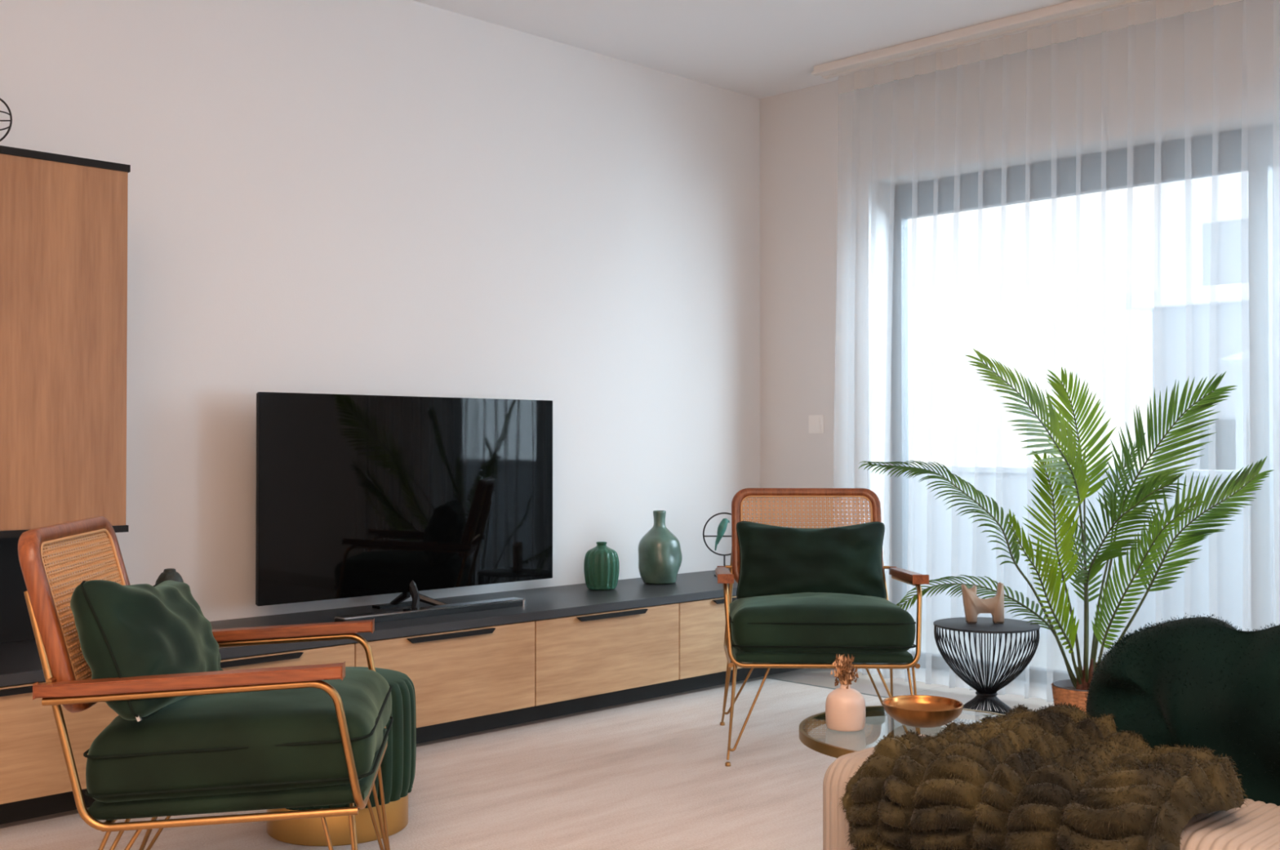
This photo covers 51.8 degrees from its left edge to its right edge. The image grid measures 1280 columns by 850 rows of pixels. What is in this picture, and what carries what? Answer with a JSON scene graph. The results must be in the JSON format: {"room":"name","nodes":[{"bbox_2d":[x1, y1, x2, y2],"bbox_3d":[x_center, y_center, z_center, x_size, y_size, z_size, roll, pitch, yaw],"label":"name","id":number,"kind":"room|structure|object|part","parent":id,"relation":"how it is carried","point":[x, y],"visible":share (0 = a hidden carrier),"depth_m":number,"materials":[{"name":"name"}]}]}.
{"room":"living room","nodes":[
{"label":"living room","id":0,"kind":"room"},
{"bbox_2d":[0,0,759,635],"bbox_3d":[-2.120,-0.269,3.767,7.880,2.653,0.200,1,-1,-45],"label":"wall","id":1,"kind":"structure","parent":0,"point":[387,197],"depth_m":4.87,"materials":[{"name":"white paint"}]},
{"bbox_2d":[0,666,1053,828],"bbox_3d":[0.577,1.069,1.166,7.680,0.092,7.666,1,-1,-45],"label":"floor","id":2,"kind":"structure","parent":0,"point":[929,682],"depth_m":5.39,"materials":[{"name":"light wood laminate"}]},
{"bbox_2d":[0,675,118,824],"bbox_3d":[-1.841,0.859,3.483,0.725,0.390,0.571,1,-1,-45],"label":"base cabinet","id":3,"kind":"object","parent":2,"relation":"on","point":[35,781],"visible":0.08,"depth_m":3.40,"materials":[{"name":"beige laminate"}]},
{"bbox_3d":[-1.645,0.676,3.288,0.350,0.015,0.015,1,-1,-45],"label":"handle","id":4,"kind":"part","parent":3,"relation":"part of","materials":[{"name":"black laminate"}]},
{"bbox_2d":[0,568,737,686],"bbox_3d":[-0.665,0.663,4.656,4.042,0.030,0.564,1,-1,-45],"label":"tv stand top","id":5,"kind":"structure","parent":3,"relation":"on","point":[20,661],"depth_m":4.53,"materials":[{"name":"grey laminate"}]},
{"bbox_2d":[0,145,130,643],"bbox_3d":[-1.837,-0.036,3.502,0.728,1.337,0.565,1,-1,-45],"label":"upper cabinet","id":6,"kind":"object","parent":5,"relation":"on","point":[64,218],"visible":0.91,"depth_m":3.44,"materials":[{"name":"brown wood"}]},
{"bbox_2d":[0,97,12,141],"bbox_3d":[-1.760,-0.798,3.545,0.123,0.187,0.070,0,-1,29],"label":"ornament","id":7,"kind":"object","parent":6,"relation":"on","point":[1,100],"visible":0.99,"depth_m":3.54,"materials":[{"name":"grey metal"}]},
{"bbox_3d":[-1.837,0.279,3.498,0.728,0.018,0.565,1,-1,-45],"label":"panel","id":8,"kind":"part","parent":6,"relation":"part of","materials":[{"name":"black laminate"}]},
{"bbox_3d":[-1.837,-0.696,3.511,0.728,0.019,0.565,1,-1,-45],"label":"panel","id":9,"kind":"part","parent":6,"relation":"part of","materials":[{"name":"black laminate"}]},
{"bbox_2d":[155,568,183,584],"bbox_3d":[-1.409,0.535,3.945,0.090,0.209,0.089,1,-1,-45],"label":"jar","id":10,"kind":"object","parent":5,"relation":"on","point":[168,574],"visible":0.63,"depth_m":3.93,"materials":[{"name":"ceramic"}]},
{"bbox_2d":[255,391,552,608],"bbox_3d":[-0.785,0.274,4.647,1.239,0.749,0.265,1,-1,-45],"label":"television","id":11,"kind":"object","parent":5,"relation":"on","point":[357,495],"visible":0.91,"depth_m":4.57,"materials":[{"name":"black"}]},
{"bbox_2d":[334,596,524,622],"bbox_3d":[-0.699,0.633,4.483,0.748,0.026,0.066,1,-1,-45],"label":"soundbar","id":12,"kind":"object","parent":5,"relation":"on","point":[439,610],"visible":0.94,"depth_m":4.46,"materials":[{"name":"black plastic"}]},
{"bbox_2d":[583,541,619,590],"bbox_3d":[-0.153,0.562,5.258,0.142,0.188,0.142,1,-1,-45],"label":"vase","id":13,"kind":"object","parent":5,"relation":"on","point":[601,562],"visible":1,"depth_m":5.21,"materials":[{"name":"green ceramic"}]},
{"bbox_2d":[637,510,682,583],"bbox_3d":[0.085,0.508,5.495,0.181,0.301,0.181,0,-1,30],"label":"vase","id":14,"kind":"object","parent":5,"relation":"on","point":[660,553],"visible":1,"depth_m":5.43,"materials":[{"name":"green ceramic"}]},
{"bbox_2d":[702,512,731,576],"bbox_3d":[0.370,0.523,5.777,0.171,0.280,0.090,0,-1,27],"label":"bird ornament","id":15,"kind":"object","parent":5,"relation":"on","point":[722,526],"visible":0.59,"depth_m":5.77,"materials":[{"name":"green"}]},
{"bbox_2d":[220,643,354,670],"bbox_3d":[-1.325,0.866,3.994,0.726,0.390,0.571,1,-1,-45],"label":"base cabinet","id":16,"kind":"object","parent":2,"relation":"on","point":[341,653],"visible":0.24,"depth_m":3.91,"materials":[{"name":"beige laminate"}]},
{"bbox_3d":[-1.129,0.682,3.798,0.350,0.015,0.015,1,-1,-45],"label":"handle","id":17,"kind":"part","parent":16,"relation":"part of","materials":[{"name":"black laminate"}]},
{"bbox_2d":[353,620,534,743],"bbox_3d":[-0.809,0.872,4.504,0.725,0.390,0.571,1,-1,-45],"label":"base cabinet","id":18,"kind":"object","parent":2,"relation":"on","point":[467,681],"visible":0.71,"depth_m":4.37,"materials":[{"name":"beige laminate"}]},
{"bbox_3d":[-0.614,0.689,4.309,0.350,0.015,0.015,1,-1,-45],"label":"handle","id":19,"kind":"part","parent":18,"relation":"part of","materials":[{"name":"black metal"}]},
{"bbox_2d":[0,677,978,849],"bbox_3d":[0.082,1.046,3.233,3.985,0.008,2.700,1,-1,-45],"label":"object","id":20,"kind":"structure","parent":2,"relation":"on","point":[653,775],"depth_m":3.81,"materials":[{"name":"beige wood"}]},
{"bbox_2d":[17,515,393,849],"bbox_3d":[-0.864,0.618,2.729,0.660,0.837,0.657,0,-1,-6],"label":"armchair","id":21,"kind":"object","parent":20,"relation":"on","point":[313,735],"visible":0.8,"depth_m":2.46,"materials":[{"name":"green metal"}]},
{"bbox_3d":[-1.130,0.374,2.703,0.124,0.350,0.530,0,-1,-6],"label":"backrest frame","id":22,"kind":"part","parent":21,"relation":"part of","materials":[{"name":"brown wood"}]},
{"bbox_3d":[-1.123,0.372,2.704,0.082,0.292,0.468,0,-1,-6],"label":"cane panel","id":23,"kind":"part","parent":21,"relation":"part of","materials":[{"name":"brown wicker"}]},
{"bbox_3d":[-1.030,0.887,2.455,0.185,0.291,0.122,0,-1,-30],"label":"leg","id":24,"kind":"part","parent":21,"relation":"part of","materials":[{"name":"gold metal"}]},
{"bbox_2d":[70,579,222,721],"bbox_3d":[-0.988,0.445,2.677,0.217,0.304,0.526,0,-1,-1],"label":"pillow","id":25,"kind":"object","parent":21,"relation":"on","point":[140,629],"visible":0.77,"depth_m":2.48,"materials":[{"name":"green fabric"}]},
{"bbox_3d":[-0.926,0.540,2.431,0.006,0.014,0.008,-24,-5,-5],"label":"zip pull","id":26,"kind":"part","parent":25,"relation":"part of","materials":[{"name":"metal"}]},
{"bbox_3d":[-1.086,0.893,2.953,0.185,0.291,0.122,0,-1,17],"label":"leg","id":27,"kind":"part","parent":21,"relation":"part of","materials":[{"name":"gold metal"}]},
{"bbox_3d":[-0.802,0.714,2.734,0.514,0.055,0.555,0,-1,-6],"label":"seat","id":28,"kind":"part","parent":21,"relation":"part of","materials":[{"name":"green fabric"}]},
{"bbox_2d":[85,668,391,803],"bbox_3d":[-0.802,0.624,2.735,0.530,0.184,0.578,0,-1,-6],"label":"seat cushion","id":29,"kind":"object","parent":21,"relation":"on","point":[285,745],"depth_m":2.47,"materials":[{"name":"green fabric"}]},
{"bbox_3d":[-0.540,0.878,2.525,0.104,0.310,0.122,0,-1,17],"label":"leg","id":30,"kind":"part","parent":21,"relation":"part of","materials":[{"name":"gold metal"}]},
{"bbox_3d":[-0.591,0.884,2.991,0.104,0.310,0.122,0,-1,-29],"label":"leg","id":31,"kind":"part","parent":21,"relation":"part of","materials":[{"name":"gold metal"}]},
{"bbox_2d":[266,666,416,846],"bbox_3d":[-0.787,0.848,3.439,0.399,0.394,0.399,0,-1,33],"label":"pouf","id":32,"kind":"object","parent":20,"relation":"on","point":[397,766],"visible":0.24,"depth_m":3.34,"materials":[{"name":"green fabric"}]},
{"bbox_2d":[285,666,416,809],"bbox_3d":[-0.787,0.806,3.440,0.399,0.310,0.399,1,-1,-45],"label":"cushion","id":33,"kind":"object","parent":32,"relation":"on","point":[397,766],"depth_m":3.36,"materials":[{"name":"green fabric"}]},
{"bbox_2d":[715,488,928,766],"bbox_3d":[0.580,0.639,4.385,0.657,0.837,0.660,0,-1,2],"label":"armchair","id":34,"kind":"object","parent":20,"relation":"on","point":[808,629],"visible":0.87,"depth_m":4.09,"materials":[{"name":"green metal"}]},
{"bbox_3d":[0.336,0.915,4.585,0.122,0.291,0.185,0,-1,-21],"label":"leg","id":35,"kind":"part","parent":34,"relation":"part of","materials":[{"name":"gold metal"}]},
{"bbox_3d":[0.336,0.899,4.089,0.122,0.310,0.104,0,-1,25],"label":"leg","id":36,"kind":"part","parent":34,"relation":"part of","materials":[{"name":"gold metal"}]},
{"bbox_3d":[0.589,0.397,4.648,0.468,0.292,0.082,0,-1,2],"label":"cane panel","id":37,"kind":"part","parent":34,"relation":"part of","materials":[{"name":"brown wicker"}]},
{"bbox_3d":[0.589,0.399,4.656,0.530,0.350,0.124,0,-1,2],"label":"backrest frame","id":38,"kind":"part","parent":34,"relation":"part of","materials":[{"name":"brown wood"}]},
{"bbox_2d":[736,520,886,599],"bbox_3d":[0.584,0.468,4.502,0.510,0.273,0.183,0,-1,6],"label":"pillow","id":39,"kind":"object","parent":34,"relation":"on","point":[775,560],"visible":0.8,"depth_m":4.44,"materials":[{"name":"green fabric"}]},
{"bbox_2d":[729,591,915,653],"bbox_3d":[0.577,0.645,4.322,0.574,0.185,0.532,0,-1,2],"label":"seat cushion","id":40,"kind":"object","parent":34,"relation":"on","point":[808,622],"depth_m":4.07,"materials":[{"name":"green fabric"}]},
{"bbox_3d":[0.578,0.735,4.321,0.555,0.055,0.514,0,-1,2],"label":"seat","id":41,"kind":"part","parent":34,"relation":"part of","materials":[{"name":"green fabric"}]},
{"bbox_3d":[0.580,0.554,4.384,0.622,0.442,0.628,0,-1,2],"label":"frame","id":42,"kind":"part","parent":34,"relation":"part of","materials":[{"name":"gold metal"}]},
{"bbox_3d":[0.837,0.914,4.568,0.122,0.291,0.185,0,-1,25],"label":"leg","id":43,"kind":"part","parent":34,"relation":"part of","materials":[{"name":"gold metal"}]},
{"bbox_3d":[0.805,0.899,4.074,0.122,0.310,0.104,0,-1,-21],"label":"leg","id":44,"kind":"part","parent":34,"relation":"part of","materials":[{"name":"gold metal"}]},
{"bbox_2d":[799,705,1005,758],"bbox_3d":[0.614,0.847,2.829,0.540,0.381,0.540,1,-1,-45],"label":"coffee table","id":45,"kind":"object","parent":20,"relation":"on","point":[809,723],"visible":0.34,"depth_m":2.97,"materials":[{"name":"gold metal"}]},
{"bbox_2d":[825,653,866,731],"bbox_3d":[0.445,0.577,2.851,0.087,0.161,0.087,1,-1,-45],"label":"bud vase","id":46,"kind":"object","parent":45,"relation":"on","point":[845,706],"visible":1,"depth_m":2.82,"materials":[{"name":"ceramic"}]},
{"bbox_3d":[0.587,0.859,3.071,0.016,0.363,0.032,0,-1,-6],"label":"leg","id":47,"kind":"part","parent":45,"relation":"part of","materials":[{"name":"white metal"}]},
{"bbox_2d":[882,694,964,728],"bbox_3d":[0.619,0.633,2.884,0.175,0.050,0.175,1,-1,-45],"label":"bowl","id":48,"kind":"object","parent":45,"relation":"on","point":[922,711],"visible":1,"depth_m":2.85,"materials":[{"name":"brown metal"}]},
{"bbox_2d":[933,617,1039,724],"bbox_3d":[1.249,0.889,4.747,0.372,0.344,0.372,1,-1,-45],"label":"side table","id":49,"kind":"object","parent":20,"relation":"on","point":[985,692],"visible":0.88,"depth_m":4.70,"materials":[{"name":"grey metal"}]},
{"bbox_2d":[960,582,1004,623],"bbox_3d":[1.241,0.644,4.769,0.149,0.146,0.037,0,-1,0],"label":"figurine","id":50,"kind":"object","parent":49,"relation":"on","point":[973,605],"visible":1,"depth_m":4.75,"materials":[{"name":"beige ceramic"}]},
{"bbox_2d":[858,347,1273,711],"bbox_3d":[1.275,0.417,4.390,1.161,1.280,1.262,1,-1,-45],"label":"potted palm","id":51,"kind":"object","parent":20,"relation":"on","point":[1071,691],"visible":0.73,"depth_m":4.30,"materials":[{"name":"green plant"}]},
{"bbox_3d":[1.164,0.523,4.588,0.712,0.772,0.053,0,-1,17],"label":"frond stem","id":52,"kind":"part","parent":51,"relation":"part of","materials":[{"name":"green plant"}]},
{"bbox_3d":[1.297,0.757,4.788,0.679,0.331,0.228,-1,-1,36],"label":"frond stem","id":53,"kind":"part","parent":51,"relation":"part of","materials":[{"name":"green plant"}]},
{"bbox_3d":[1.317,0.358,4.180,0.120,1.089,0.778,-1,-1,40],"label":"frond stem","id":54,"kind":"part","parent":51,"relation":"part of","materials":[{"name":"green plant"}]},
{"bbox_3d":[1.337,0.606,4.256,0.043,0.600,0.615,-1,-1,38],"label":"frond stem","id":55,"kind":"part","parent":51,"relation":"part of","materials":[{"name":"green plant"}]},
{"bbox_3d":[1.398,0.513,4.329,0.019,0.785,0.431,0,-1,34],"label":"frond stem","id":56,"kind":"part","parent":51,"relation":"part of","materials":[{"name":"green plant"}]},
{"bbox_2d":[1051,682,1088,711],"bbox_3d":[1.525,0.975,4.499,0.228,0.168,0.228,1,-1,-45],"label":"basket","id":57,"kind":"object","parent":51,"relation":"attached to","point":[1072,693],"depth_m":4.45,"materials":[{"name":"brown wicker"}]},
{"bbox_3d":[1.536,0.376,4.617,0.040,1.062,0.234,0,-1,0],"label":"frond stem","id":58,"kind":"part","parent":51,"relation":"part of","materials":[{"name":"green plant"}]},
{"bbox_3d":[1.560,0.628,4.655,0.056,0.565,0.321,0,-1,7],"label":"frond stem","id":59,"kind":"part","parent":51,"relation":"part of","materials":[{"name":"green plant"}]},
{"bbox_3d":[1.629,0.479,4.564,0.201,0.865,0.057,0,-1,-10],"label":"frond stem","id":60,"kind":"part","parent":51,"relation":"part of","materials":[{"name":"green plant"}]},
{"bbox_3d":[1.482,0.541,4.189,0.132,0.727,0.636,0,-1,-3],"label":"frond stem","id":61,"kind":"part","parent":51,"relation":"part of","materials":[{"name":"green plant"}]},
{"bbox_3d":[1.557,0.571,4.215,0.104,0.671,0.579,0,-1,-13],"label":"frond stem","id":62,"kind":"part","parent":51,"relation":"part of","materials":[{"name":"green plant"}]},
{"bbox_3d":[1.678,0.397,4.357,0.419,1.014,0.048,-1,-1,42],"label":"frond stem","id":63,"kind":"part","parent":51,"relation":"part of","materials":[{"name":"green plant"}]},
{"bbox_3d":[1.788,0.535,4.413,0.521,0.737,0.017,0,-1,16],"label":"frond stem","id":64,"kind":"part","parent":51,"relation":"part of","materials":[{"name":"green plant"}]},
{"bbox_2d":[506,603,679,725],"bbox_3d":[-0.294,0.879,5.013,0.724,0.390,0.571,1,-1,-45],"label":"base cabinet","id":65,"kind":"object","parent":2,"relation":"on","point":[584,662],"visible":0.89,"depth_m":4.82,"materials":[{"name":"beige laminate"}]},
{"bbox_3d":[-0.099,0.696,4.818,0.350,0.015,0.015,1,-1,-45],"label":"handle","id":66,"kind":"part","parent":65,"relation":"part of","materials":[{"name":"black metal"}]},
{"bbox_2d":[650,595,768,697],"bbox_3d":[0.221,0.886,5.523,0.725,0.390,0.571,1,-1,-45],"label":"base cabinet","id":67,"kind":"object","parent":2,"relation":"on","point":[703,661],"visible":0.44,"depth_m":5.20,"materials":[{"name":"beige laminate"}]},
{"bbox_3d":[0.404,0.838,5.338,0.721,0.294,0.017,1,-1,-45],"label":"drawer","id":68,"kind":"part","parent":67,"relation":"part of","materials":[{"name":"brown wood"}]},
{"bbox_3d":[0.416,0.703,5.328,0.350,0.015,0.015,1,-1,-45],"label":"handle","id":69,"kind":"part","parent":67,"relation":"part of","materials":[{"name":"black metal"}]},
{"bbox_2d":[768,667,801,675],"bbox_3d":[0.642,0.892,5.910,0.414,0.387,0.496,1,-1,-45],"label":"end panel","id":70,"kind":"object","parent":2,"relation":"on","point":[772,670],"visible":0.02,"depth_m":5.74,"materials":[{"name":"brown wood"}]},
{"bbox_2d":[822,734,1279,849],"bbox_3d":[1.593,0.619,1.766,2.109,0.808,1.782,1,-1,-45],"label":"sofa","id":71,"kind":"object","parent":2,"relation":"on","point":[1256,826],"visible":0.18,"depth_m":1.41,"materials":[{"name":"beige fabric"}]},
{"bbox_2d":[838,702,1248,849],"bbox_3d":[0.525,0.569,1.571,0.455,0.439,0.461,1,-1,-45],"label":"fur throw","id":72,"kind":"object","parent":71,"relation":"on","point":[1057,777],"visible":0.99,"depth_m":1.48,"materials":[{"name":"brown fur"}]},
{"bbox_2d":[1083,612,1279,805],"bbox_3d":[0.812,0.422,1.552,0.302,0.402,0.606,1,-1,-45],"label":"cushion","id":73,"kind":"object","parent":71,"relation":"on","point":[1193,682],"visible":0.62,"depth_m":1.56,"materials":[{"name":"green fabric"}]},
{"bbox_2d":[413,0,1151,98],"bbox_3d":[0.577,-1.704,1.202,7.680,0.150,7.666,1,-1,-45],"label":"ceiling","id":74,"kind":"structure","parent":0,"point":[759,49],"depth_m":5.21,"materials":[{"name":"white paint"}]},
{"bbox_2d":[811,0,1149,79],"bbox_3d":[2.106,-1.568,4.461,0.110,0.038,3.750,1,-1,-45],"label":"track","id":75,"kind":"object","parent":74,"relation":"attached to","point":[1070,10],"visible":1,"depth_m":5.23,"materials":[{"name":"white"}]},
{"bbox_2d":[838,0,1239,93],"bbox_3d":[1.498,-0.239,5.092,0.095,2.588,1.887,1,-1,-45],"label":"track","id":76,"kind":"object","parent":75,"relation":"hanging from","point":[1150,11],"visible":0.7,"depth_m":5.11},
{"bbox_2d":[760,0,1279,670],"bbox_3d":[3.288,-0.270,3.726,0.250,2.653,7.466,1,-1,-45],"label":"wall","id":77,"kind":"structure","parent":0,"point":[831,162],"depth_m":5.87,"materials":[{"name":"white paint"}]},
{"bbox_2d":[808,414,823,433],"bbox_3d":[0.807,-0.004,6.042,0.014,0.084,0.084,1,-1,-45],"label":"light switch","id":78,"kind":"object","parent":77,"relation":"attached to","point":[815,421],"visible":1,"depth_m":6.03,"materials":[{"name":"white plastic"}]},
{"bbox_2d":[891,122,1279,686],"bbox_3d":[2.033,-0.014,5.083,0.080,2.162,2.506,1,-1,-45],"label":"window","id":79,"kind":"structure","parent":77,"relation":"in","point":[1255,149],"depth_m":5.14,"materials":[{"name":"grey metal"}]},
{"label":"outside","id":80,"kind":"structure","parent":0,"visible":0},
{"bbox_2d":[1121,280,1279,471],"bbox_3d":[8.418,1.445,10.668,3.400,5.390,7.750,1,-1,-45],"label":"building","id":81,"kind":"structure","parent":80,"point":[1193,328],"depth_m":11.88,"materials":[{"name":"white plaster"},{"name":"glass"}]},
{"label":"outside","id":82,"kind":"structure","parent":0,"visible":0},
{"bbox_2d":[1218,337,1279,470],"bbox_3d":[5.278,1.623,8.579,2.400,4.980,2.000,1,-1,-45],"label":"awning","id":83,"kind":"object","parent":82,"point":[1243,357],"visible":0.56,"depth_m":8.44,"materials":[{"name":"grey"}]},
{"bbox_3d":[3.863,1.886,8.441,0.060,4.450,0.057,1,-1,-45],"label":"post","id":84,"kind":"part","parent":83,"relation":"part of","materials":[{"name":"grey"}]},
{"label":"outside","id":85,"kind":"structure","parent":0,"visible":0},
{"bbox_2d":[1157,166,1279,289],"bbox_3d":[12.274,0.322,14.605,4.400,7.740,11.900,1,-1,-45],"label":"building","id":86,"kind":"structure","parent":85,"point":[1203,222],"depth_m":16.86,"materials":[{"name":"white"}]},
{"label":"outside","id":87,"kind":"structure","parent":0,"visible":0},
{"bbox_2d":[909,618,1116,671],"bbox_3d":[2.622,1.196,5.745,1.670,0.160,10.500,1,-1,-45],"label":"floor","id":88,"kind":"structure","parent":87,"point":[1048,655],"depth_m":6.66,"materials":[{"name":"grey tile"}]},
{"bbox_2d":[908,465,1279,641],"bbox_3d":[3.162,0.673,6.286,0.190,0.900,10.500,1,-1,-45],"label":"balcony railing","id":89,"kind":"object","parent":88,"relation":"on","point":[943,543],"visible":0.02,"depth_m":7.16,"materials":[{"name":"grey glass"}]}
]}

